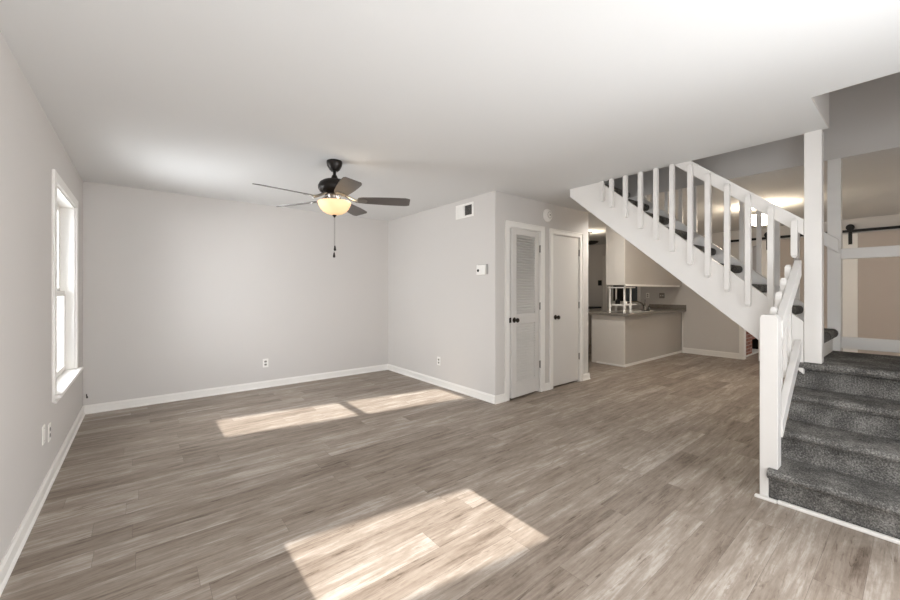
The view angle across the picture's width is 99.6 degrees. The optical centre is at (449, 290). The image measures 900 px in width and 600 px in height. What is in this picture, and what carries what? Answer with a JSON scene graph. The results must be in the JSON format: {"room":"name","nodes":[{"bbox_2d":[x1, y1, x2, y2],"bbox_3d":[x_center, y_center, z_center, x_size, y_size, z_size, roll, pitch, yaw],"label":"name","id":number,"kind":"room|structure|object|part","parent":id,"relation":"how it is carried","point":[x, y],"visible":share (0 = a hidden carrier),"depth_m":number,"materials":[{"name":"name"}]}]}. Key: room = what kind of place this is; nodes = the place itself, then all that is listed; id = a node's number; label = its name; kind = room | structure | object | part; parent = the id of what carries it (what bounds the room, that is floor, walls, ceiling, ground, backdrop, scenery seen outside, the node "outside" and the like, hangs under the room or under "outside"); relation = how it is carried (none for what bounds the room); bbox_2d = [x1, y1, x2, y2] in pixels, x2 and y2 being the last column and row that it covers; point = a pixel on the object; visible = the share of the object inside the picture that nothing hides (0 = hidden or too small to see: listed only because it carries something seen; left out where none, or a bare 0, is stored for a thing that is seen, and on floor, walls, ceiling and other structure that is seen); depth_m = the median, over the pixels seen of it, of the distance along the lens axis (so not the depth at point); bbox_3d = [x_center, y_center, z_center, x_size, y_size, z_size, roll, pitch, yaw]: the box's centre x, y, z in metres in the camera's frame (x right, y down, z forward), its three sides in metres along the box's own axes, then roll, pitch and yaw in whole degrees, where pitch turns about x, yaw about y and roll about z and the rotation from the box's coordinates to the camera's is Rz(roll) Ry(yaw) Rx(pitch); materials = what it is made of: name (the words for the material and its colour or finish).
{"room":"empty living room","nodes":[
{"label":"empty living room","id":0,"kind":"room"},
{"bbox_2d":[0,31,82,561],"bbox_3d":[-1.831,0.070,1.375,0.140,2.440,6.840,0,0,-39],"label":"wall","id":1,"kind":"structure","parent":0,"point":[30,146],"depth_m":2.07,"materials":[{"name":"beige paint"}]},
{"bbox_2d":[0,406,84,596],"bbox_3d":[-1.818,1.244,1.488,0.022,0.092,6.400,0,0,-39],"label":"baseboard","id":2,"kind":"structure","parent":1,"relation":"attached to","point":[7,564],"depth_m":2.13,"materials":[{"name":"white paint"}]},
{"bbox_2d":[42,424,44,444],"bbox_3d":[-2.559,0.905,2.394,0.007,0.114,0.070,0,0,-39],"label":"blank wall plate","id":3,"kind":"object","parent":1,"relation":"attached to","point":[43,427],"visible":1,"depth_m":2.38,"materials":[{"name":"white plastic"}]},
{"bbox_2d":[48,422,50,441],"bbox_3d":[-2.677,0.945,2.542,0.009,0.114,0.070,0,0,-39],"label":"wall outlet","id":4,"kind":"object","parent":1,"relation":"attached to","point":[49,425],"visible":1,"depth_m":2.53,"materials":[{"name":"white plastic"}]},
{"bbox_2d":[52,169,82,403],"bbox_3d":[-3.157,-0.024,3.061,0.185,1.637,1.254,0,0,-39],"label":"window","id":5,"kind":"structure","parent":1,"relation":"in","point":[65,369],"depth_m":3.42,"materials":[{"name":"white paint"}]},
{"bbox_3d":[-3.210,-0.358,3.018,0.030,0.797,1.044,0,0,-39],"label":"sash","id":6,"kind":"part","parent":5,"relation":"part of","materials":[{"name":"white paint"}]},
{"bbox_3d":[-3.183,0.357,3.040,0.006,0.638,0.968,0,0,-39],"label":"pane","id":7,"kind":"part","parent":5,"relation":"part of","materials":[{"name":"clear glass"}]},
{"bbox_3d":[-3.183,0.357,3.040,0.030,0.714,1.044,0,0,-39],"label":"sash","id":8,"kind":"part","parent":5,"relation":"part of","materials":[{"name":"white paint"}]},
{"bbox_2d":[83,181,387,405],"bbox_3d":[-1.746,0.070,5.750,5.490,2.440,0.140,0,0,-39],"label":"wall","id":9,"kind":"structure","parent":0,"point":[182,292],"depth_m":4.75,"materials":[{"name":"beige paint"}]},
{"bbox_2d":[84,364,387,414],"bbox_3d":[-2.419,1.244,5.102,3.630,0.092,0.022,0,0,-39],"label":"baseboard","id":10,"kind":"structure","parent":9,"relation":"attached to","point":[144,401],"depth_m":4.73,"materials":[{"name":"white paint"}]},
{"bbox_2d":[263,359,267,367],"bbox_3d":[-2.463,0.962,5.074,0.070,0.114,0.009,0,0,-39],"label":"wall outlet","id":11,"kind":"object","parent":9,"relation":"attached to","point":[265,361],"visible":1,"depth_m":5.07,"materials":[{"name":"white plastic"}]},
{"bbox_2d":[388,193,488,393],"bbox_3d":[-0.240,0.070,5.373,0.100,2.440,2.340,0,0,-39],"label":"wall","id":12,"kind":"structure","parent":0,"point":[438,304],"depth_m":5.12,"materials":[{"name":"beige paint"}]},
{"bbox_2d":[456,201,473,219],"bbox_3d":[0.181,-1.005,4.764,0.010,0.176,0.335,0,0,-39],"label":"air vent","id":13,"kind":"object","parent":12,"relation":"in","point":[462,211],"visible":1,"depth_m":4.75,"materials":[{"name":"white plastic"}]},
{"bbox_2d":[476,264,487,274],"bbox_3d":[0.379,-0.255,4.500,0.034,0.125,0.175,0,0,-39],"label":"thermostat","id":14,"kind":"object","parent":12,"relation":"attached to","point":[482,269],"visible":1,"depth_m":4.49,"materials":[{"name":"grey plastic"}]},
{"bbox_2d":[388,364,590,403],"bbox_3d":[0.263,1.244,6.215,1.984,0.092,3.262,0,0,-39],"label":"baseboard","id":15,"kind":"structure","parent":12,"relation":"attached to","point":[471,392],"depth_m":4.97,"materials":[{"name":"white paint"}]},
{"bbox_2d":[0,345,899,599],"bbox_3d":[3.740,1.320,5.078,13.800,0.060,10.000,0,0,-39],"label":"floor","id":16,"kind":"structure","parent":0,"point":[641,481],"depth_m":2.27,"materials":[{"name":"wood"}]},
{"bbox_2d":[588,306,601,344],"bbox_3d":[3.146,0.838,9.516,0.704,0.905,0.990,0,0,-39],"label":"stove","id":17,"kind":"object","parent":16,"relation":"on","point":[590,308],"visible":0.03,"depth_m":9.07,"materials":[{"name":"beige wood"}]},
{"bbox_2d":[588,306,601,308],"bbox_3d":[3.148,0.405,9.517,0.699,0.040,0.990,0,0,-39],"label":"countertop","id":18,"kind":"structure","parent":17,"relation":"on","point":[589,307],"depth_m":9.19,"materials":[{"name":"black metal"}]},
{"bbox_2d":[592,312,682,366],"bbox_3d":[3.725,0.859,7.432,2.461,0.862,0.640,0,0,-39],"label":"base cabinet","id":19,"kind":"object","parent":16,"relation":"on","point":[622,341],"visible":0.95,"depth_m":6.81,"materials":[{"name":"beige paint"}]},
{"bbox_3d":[2.776,0.859,6.684,0.020,0.862,0.611,0,0,-39],"label":"panel","id":20,"kind":"part","parent":19,"relation":"part of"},
{"bbox_2d":[588,304,685,316],"bbox_3d":[3.717,0.358,7.412,2.498,0.136,0.740,0,0,-39],"label":"countertop","id":21,"kind":"structure","parent":19,"relation":"on","point":[658,308],"depth_m":7.42,"materials":[{"name":"stone"}]},
{"bbox_2d":[607,287,636,312],"bbox_3d":[3.081,0.156,6.757,0.515,0.456,0.320,0,0,-39],"label":"shelf","id":22,"kind":"object","parent":21,"relation":"on","point":[624,305],"visible":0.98,"depth_m":6.64,"materials":[{"name":"white paint"}]},
{"bbox_3d":[2.826,0.167,6.718,0.052,0.434,0.051,0,0,-39],"label":"leg","id":23,"kind":"part","parent":22,"relation":"part of","materials":[{"name":"white paint"}]},
{"bbox_3d":[2.997,0.167,6.856,0.052,0.434,0.051,0,0,-39],"label":"leg","id":24,"kind":"part","parent":22,"relation":"part of","materials":[{"name":"white paint"}]},
{"bbox_3d":[3.101,0.243,6.773,0.463,0.023,0.230,0,0,-39],"label":"shelf","id":25,"kind":"part","parent":22,"relation":"part of","materials":[{"name":"white paint"}]},
{"bbox_3d":[2.989,0.167,6.516,0.052,0.434,0.051,0,0,-39],"label":"leg","id":26,"kind":"part","parent":22,"relation":"part of","materials":[{"name":"white paint"}]},
{"bbox_3d":[3.160,0.167,6.654,0.052,0.434,0.051,0,0,-39],"label":"leg","id":27,"kind":"part","parent":22,"relation":"part of","materials":[{"name":"white paint"}]},
{"bbox_2d":[606,310,653,312],"bbox_3d":[3.416,0.379,7.182,0.900,0.012,0.480,0,0,-39],"label":"sink","id":28,"kind":"object","parent":21,"relation":"in","point":[627,311],"visible":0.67,"depth_m":7.11,"materials":[{"name":"grey metal"}]},
{"bbox_2d":[627,301,649,310],"bbox_3d":[3.530,0.266,7.064,0.546,0.214,0.162,0,0,-13],"label":"kitchen faucet","id":29,"kind":"object","parent":21,"relation":"on","point":[644,304],"visible":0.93,"depth_m":7.06,"materials":[{"name":"silver metal"}]},
{"bbox_3d":[3.744,1.268,7.394,2.442,0.045,0.524,0,0,-39],"label":"trim","id":30,"kind":"part","parent":19,"relation":"part of","materials":[{"name":"white paint"}]},
{"bbox_3d":[4.868,0.865,7.953,0.029,0.850,0.016,0,0,-39],"label":"corner trim","id":31,"kind":"part","parent":19,"relation":"part of","materials":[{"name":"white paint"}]},
{"bbox_2d":[570,182,899,544],"bbox_3d":[2.385,0.035,3.142,1.722,2.509,3.130,0,0,-39],"label":"staircase","id":32,"kind":"structure","parent":16,"relation":"on","point":[840,441],"depth_m":2.51,"materials":[{"name":"grey carpet"}]},
{"bbox_2d":[600,161,803,313],"bbox_3d":[2.090,-0.451,3.381,0.079,1.394,1.563,0,0,-39],"label":"stair railing","id":33,"kind":"object","parent":32,"relation":"attached to","point":[773,212],"visible":0.95,"depth_m":3.16,"materials":[{"name":"white paint"}]},
{"bbox_3d":[2.322,-0.777,3.125,0.040,0.742,0.874,0,0,-39],"label":"handrail","id":34,"kind":"part","parent":33,"relation":"part of","materials":[{"name":"white paint"}]},
{"bbox_2d":[643,185,838,299],"bbox_3d":[2.848,-0.393,3.932,0.082,1.511,1.658,0,0,-39],"label":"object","id":35,"kind":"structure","parent":32,"relation":"attached to","point":[831,242],"depth_m":3.73,"materials":[{"name":"white paint"}]},
{"bbox_3d":[3.045,-0.737,3.649,0.034,0.822,0.969,0,0,-39],"label":"handrail","id":36,"kind":"part","parent":35,"relation":"part of","materials":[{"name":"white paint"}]},
{"bbox_2d":[760,260,801,496],"bbox_3d":[2.248,0.534,2.572,0.686,1.513,0.097,0,0,-39],"label":"stair railing","id":37,"kind":"object","parent":32,"relation":"attached to","point":[776,348],"visible":0.96,"depth_m":2.38,"materials":[{"name":"white paint"}]},
{"bbox_3d":[2.013,0.719,2.388,0.090,1.142,0.089,0,0,-39],"label":"newel post","id":38,"kind":"part","parent":37,"relation":"part of","materials":[{"name":"white paint"}]},
{"bbox_3d":[2.301,0.037,2.579,0.596,0.521,0.040,0,0,-39],"label":"handrail","id":39,"kind":"part","parent":37,"relation":"part of","materials":[{"name":"white paint"}]},
{"bbox_3d":[2.301,0.635,2.579,0.596,0.563,0.040,0,0,-39],"label":"rail","id":40,"kind":"part","parent":37,"relation":"part of","materials":[{"name":"white paint"}]},
{"bbox_2d":[804,129,823,363],"bbox_3d":[2.643,-0.316,2.760,0.094,1.666,0.094,0,0,-39],"label":"post","id":41,"kind":"object","parent":32,"relation":"on","point":[814,140],"visible":1,"depth_m":2.72,"materials":[{"name":"white paint"}]},
{"bbox_2d":[746,331,757,356],"bbox_3d":[6.340,0.660,8.208,2.320,1.260,0.600,0,0,-39],"label":"fireplace","id":42,"kind":"object","parent":16,"relation":"on","point":[751,341],"visible":0.07,"depth_m":7.69,"materials":[{"name":"red brick"}]},
{"bbox_2d":[827,158,841,350],"bbox_3d":[3.380,0.070,3.338,0.090,2.439,0.086,0,0,-39],"label":"post","id":43,"kind":"object","parent":16,"relation":"on","point":[834,166],"visible":0.56,"depth_m":3.31,"materials":[{"name":"white paint"}]},
{"bbox_2d":[841,245,899,352],"bbox_3d":[3.761,0.064,2.832,0.040,0.858,1.180,0,0,-39],"label":"guard","id":44,"kind":"object","parent":43,"relation":"attached to","point":[885,345],"visible":1,"depth_m":3.14,"materials":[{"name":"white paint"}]},
{"bbox_3d":[3.761,-0.320,2.832,0.040,0.090,1.180,0,0,-39],"label":"rail","id":45,"kind":"part","parent":44,"relation":"part of","materials":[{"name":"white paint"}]},
{"bbox_3d":[3.761,0.444,2.832,0.040,0.099,1.180,0,0,-39],"label":"rail","id":46,"kind":"part","parent":44,"relation":"part of","materials":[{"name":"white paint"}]},
{"bbox_2d":[0,0,899,245],"bbox_3d":[3.475,-1.285,5.406,13.800,0.270,9.157,0,0,-39],"label":"ceiling","id":47,"kind":"structure","parent":0,"point":[431,104],"depth_m":2.19,"materials":[{"name":"white paint"}]},
{"bbox_2d":[252,159,409,257],"bbox_3d":[-1.033,-0.722,3.337,1.279,0.854,1.289,0,0,-39],"label":"ceiling fan","id":48,"kind":"object","parent":47,"relation":"hanging from","point":[334,188],"visible":1,"depth_m":3.30,"materials":[{"name":"brown wood"}]},
{"bbox_3d":[-1.324,-0.813,3.054,0.146,0.039,0.460,0,0,43],"label":"blade","id":49,"kind":"part","parent":48,"relation":"part of","materials":[{"name":"brown wood"}]},
{"bbox_3d":[-1.417,-0.813,3.557,0.460,0.039,0.146,0,0,25],"label":"blade","id":50,"kind":"part","parent":48,"relation":"part of","materials":[{"name":"brown wood"}]},
{"bbox_3d":[-1.024,-0.732,3.370,0.288,0.116,0.288,0,0,-39],"label":"lamp shade","id":51,"kind":"part","parent":48,"relation":"part of","materials":[{"name":"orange glass"}]},
{"bbox_3d":[-0.817,-0.813,2.988,0.146,0.039,0.460,0,0,-29],"label":"blade","id":52,"kind":"part","parent":48,"relation":"part of","materials":[{"name":"brown wood"}]},
{"bbox_3d":[-0.968,-0.813,3.801,0.146,0.039,0.460,0,0,7],"label":"blade","id":53,"kind":"part","parent":48,"relation":"part of","materials":[{"name":"brown wood"}]},
{"bbox_3d":[-0.597,-0.813,3.449,0.460,0.039,0.146,0,0,-11],"label":"blade","id":54,"kind":"part","parent":48,"relation":"part of","materials":[{"name":"brown wood"}]},
{"bbox_2d":[588,231,598,244],"bbox_3d":[2.705,-1.024,7.392,0.350,0.252,0.350,0,0,-39],"label":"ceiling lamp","id":55,"kind":"object","parent":47,"relation":"attached to","point":[591,242],"visible":0.7,"depth_m":7.30,"materials":[{"name":"black metal"}]},
{"bbox_3d":[2.705,-0.929,7.392,0.350,0.062,0.350,0,0,-39],"label":"lamp shade","id":56,"kind":"part","parent":55,"relation":"part of","materials":[{"name":"black metal"}]},
{"bbox_2d":[606,226,681,286],"bbox_3d":[3.798,-0.616,7.349,2.453,1.067,0.400,0,0,-39],"label":"upper cabinet","id":57,"kind":"object","parent":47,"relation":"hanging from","point":[626,265],"visible":0.71,"depth_m":6.66,"materials":[{"name":"beige paint"}]},
{"bbox_3d":[3.859,-0.099,7.154,2.304,0.034,0.020,0,0,-39],"label":"trim","id":58,"kind":"part","parent":57,"relation":"part of","materials":[{"name":"white paint"}]},
{"bbox_2d":[752,214,766,225],"bbox_3d":[4.161,-1.003,5.097,0.320,0.294,0.320,0,0,-39],"label":"pendant lamp","id":59,"kind":"object","parent":47,"relation":"hanging from","point":[764,217],"visible":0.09,"depth_m":5.02,"materials":[{"name":"white glass"}]},
{"bbox_2d":[489,191,587,395],"bbox_3d":[1.243,0.070,5.002,1.940,2.440,0.100,0,0,-39],"label":"wall","id":60,"kind":"structure","parent":0,"point":[502,206],"depth_m":4.48,"materials":[{"name":"beige paint"}]},
{"bbox_2d":[505,220,544,400],"bbox_3d":[0.923,0.231,4.680,0.732,2.118,0.199,0,0,-39],"label":"door","id":61,"kind":"structure","parent":60,"relation":"in","point":[525,270],"depth_m":4.66,"materials":[{"name":"white paint"}]},
{"bbox_3d":[0.923,0.261,4.681,0.567,2.015,0.034,0,0,-43],"label":"frame","id":62,"kind":"part","parent":61,"relation":"part of","materials":[{"name":"white paint"}]},
{"bbox_3d":[0.923,0.743,4.681,0.407,0.699,0.034,0,0,-43],"label":"louver panel","id":63,"kind":"part","parent":61,"relation":"part of","materials":[{"name":"white paint"}]},
{"bbox_3d":[0.923,-0.195,4.681,0.407,0.963,0.034,0,0,-43],"label":"louver panel","id":64,"kind":"part","parent":61,"relation":"part of","materials":[{"name":"white paint"}]},
{"bbox_2d":[543,209,551,221],"bbox_3d":[1.281,-0.985,4.936,0.168,0.168,0.050,0,0,-39],"label":"smoke detector","id":65,"kind":"object","parent":60,"relation":"attached to","point":[547,214],"visible":1,"depth_m":4.91,"materials":[{"name":"white plastic"}]},
{"bbox_2d":[549,228,582,388],"bbox_3d":[1.589,0.234,5.241,0.769,2.112,0.163,0,0,-39],"label":"door","id":66,"kind":"structure","parent":60,"relation":"in","point":[565,251],"depth_m":5.22,"materials":[{"name":"white paint"}]},
{"bbox_2d":[588,214,899,352],"bbox_3d":[5.729,0.070,7.007,0.120,2.440,8.900,0,0,-39],"label":"wall","id":67,"kind":"structure","parent":0,"point":[705,327],"depth_m":7.71,"materials":[{"name":"beige paint"}]},
{"bbox_2d":[603,256,606,310],"bbox_3d":[3.789,0.215,9.296,0.020,2.150,0.100,0,0,-39],"label":"trim","id":68,"kind":"structure","parent":67,"relation":"attached to","point":[604,257],"depth_m":9.29,"materials":[{"name":"white paint"}]},
{"bbox_2d":[608,285,639,305],"bbox_3d":[4.113,-0.195,8.954,0.088,1.050,0.760,0,0,-39],"label":"window","id":69,"kind":"structure","parent":67,"relation":"in","point":[635,292],"depth_m":8.94,"materials":[{"name":"white paint"}]},
{"bbox_3d":[4.037,-0.210,9.092,0.008,0.900,0.270,0,0,-39],"label":"pane","id":70,"kind":"part","parent":69,"relation":"part of","materials":[{"name":"black glass"}]},
{"bbox_3d":[4.136,-0.195,8.972,0.030,0.930,0.640,0,0,-39],"label":"frame","id":71,"kind":"part","parent":69,"relation":"part of","materials":[{"name":"white paint"}]},
{"bbox_3d":[4.232,-0.210,8.851,0.008,0.900,0.270,0,0,-39],"label":"pane","id":72,"kind":"part","parent":69,"relation":"part of","materials":[{"name":"black glass"}]},
{"bbox_2d":[659,293,664,297],"bbox_3d":[4.615,0.100,8.279,0.014,0.114,0.110,0,0,-39],"label":"wall switch","id":73,"kind":"object","parent":67,"relation":"attached to","point":[661,295],"visible":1,"depth_m":8.28,"materials":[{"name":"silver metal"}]},
{"bbox_2d":[649,304,685,308],"bbox_3d":[4.681,0.337,8.191,0.020,0.094,0.740,0,0,-39],"label":"backsplash","id":74,"kind":"structure","parent":67,"relation":"attached to","point":[659,306],"depth_m":8.19,"materials":[{"name":"grey laminate"}]},
{"bbox_2d":[683,347,738,358],"bbox_3d":[5.174,1.235,7.581,0.022,0.110,0.970,0,0,-39],"label":"baseboard","id":75,"kind":"structure","parent":67,"relation":"attached to","point":[685,350],"depth_m":7.55,"materials":[{"name":"white paint"}]},
{"bbox_2d":[739,326,745,359],"bbox_3d":[5.553,0.185,7.211,0.138,2.210,0.074,0,0,-39],"label":"trim","id":76,"kind":"structure","parent":67,"relation":"attached to","point":[742,332],"depth_m":7.17,"materials":[{"name":"white paint"}]},
{"bbox_2d":[843,224,899,355],"bbox_3d":[6.649,0.109,5.690,0.061,2.338,1.075,0,0,-39],"label":"barn door","id":77,"kind":"structure","parent":67,"relation":"in","point":[871,286],"depth_m":5.87,"materials":[{"name":"white paint"}]},
{"bbox_2d":[614,72,899,197],"bbox_3d":[2.515,-2.280,3.125,1.760,2.260,5.500,0,0,-39],"label":"wall","id":78,"kind":"structure","parent":0,"point":[862,118],"depth_m":3.30,"materials":[{"name":"beige paint"}]},
{"bbox_2d":[753,241,842,335],"bbox_3d":[7.122,0.070,8.132,3.700,2.440,8.900,0,0,-39],"label":"wall","id":79,"kind":"structure","parent":0,"point":[754,248],"depth_m":8.66,"materials":[{"name":"beige paint"}]},
{"bbox_2d":[731,225,899,241],"bbox_3d":[6.545,-0.960,5.834,0.084,0.070,3.906,0,0,-39],"label":"barn door track","id":80,"kind":"object","parent":79,"relation":"attached to","point":[888,227],"visible":0.38,"depth_m":5.95,"materials":[{"name":"black metal"}]},
{"bbox_2d":[758,232,826,360],"bbox_3d":[5.970,0.109,6.530,0.061,2.338,1.065,0,0,-39],"label":"barn door","id":81,"kind":"structure","parent":80,"relation":"hanging from","point":[785,244],"depth_m":6.62,"materials":[{"name":"white paint"}]},
{"bbox_3d":[5.987,0.184,6.543,0.018,2.188,0.765,0,0,-39],"label":"door panel","id":82,"kind":"part","parent":81,"relation":"part of","materials":[{"name":"white wood"}]}
]}

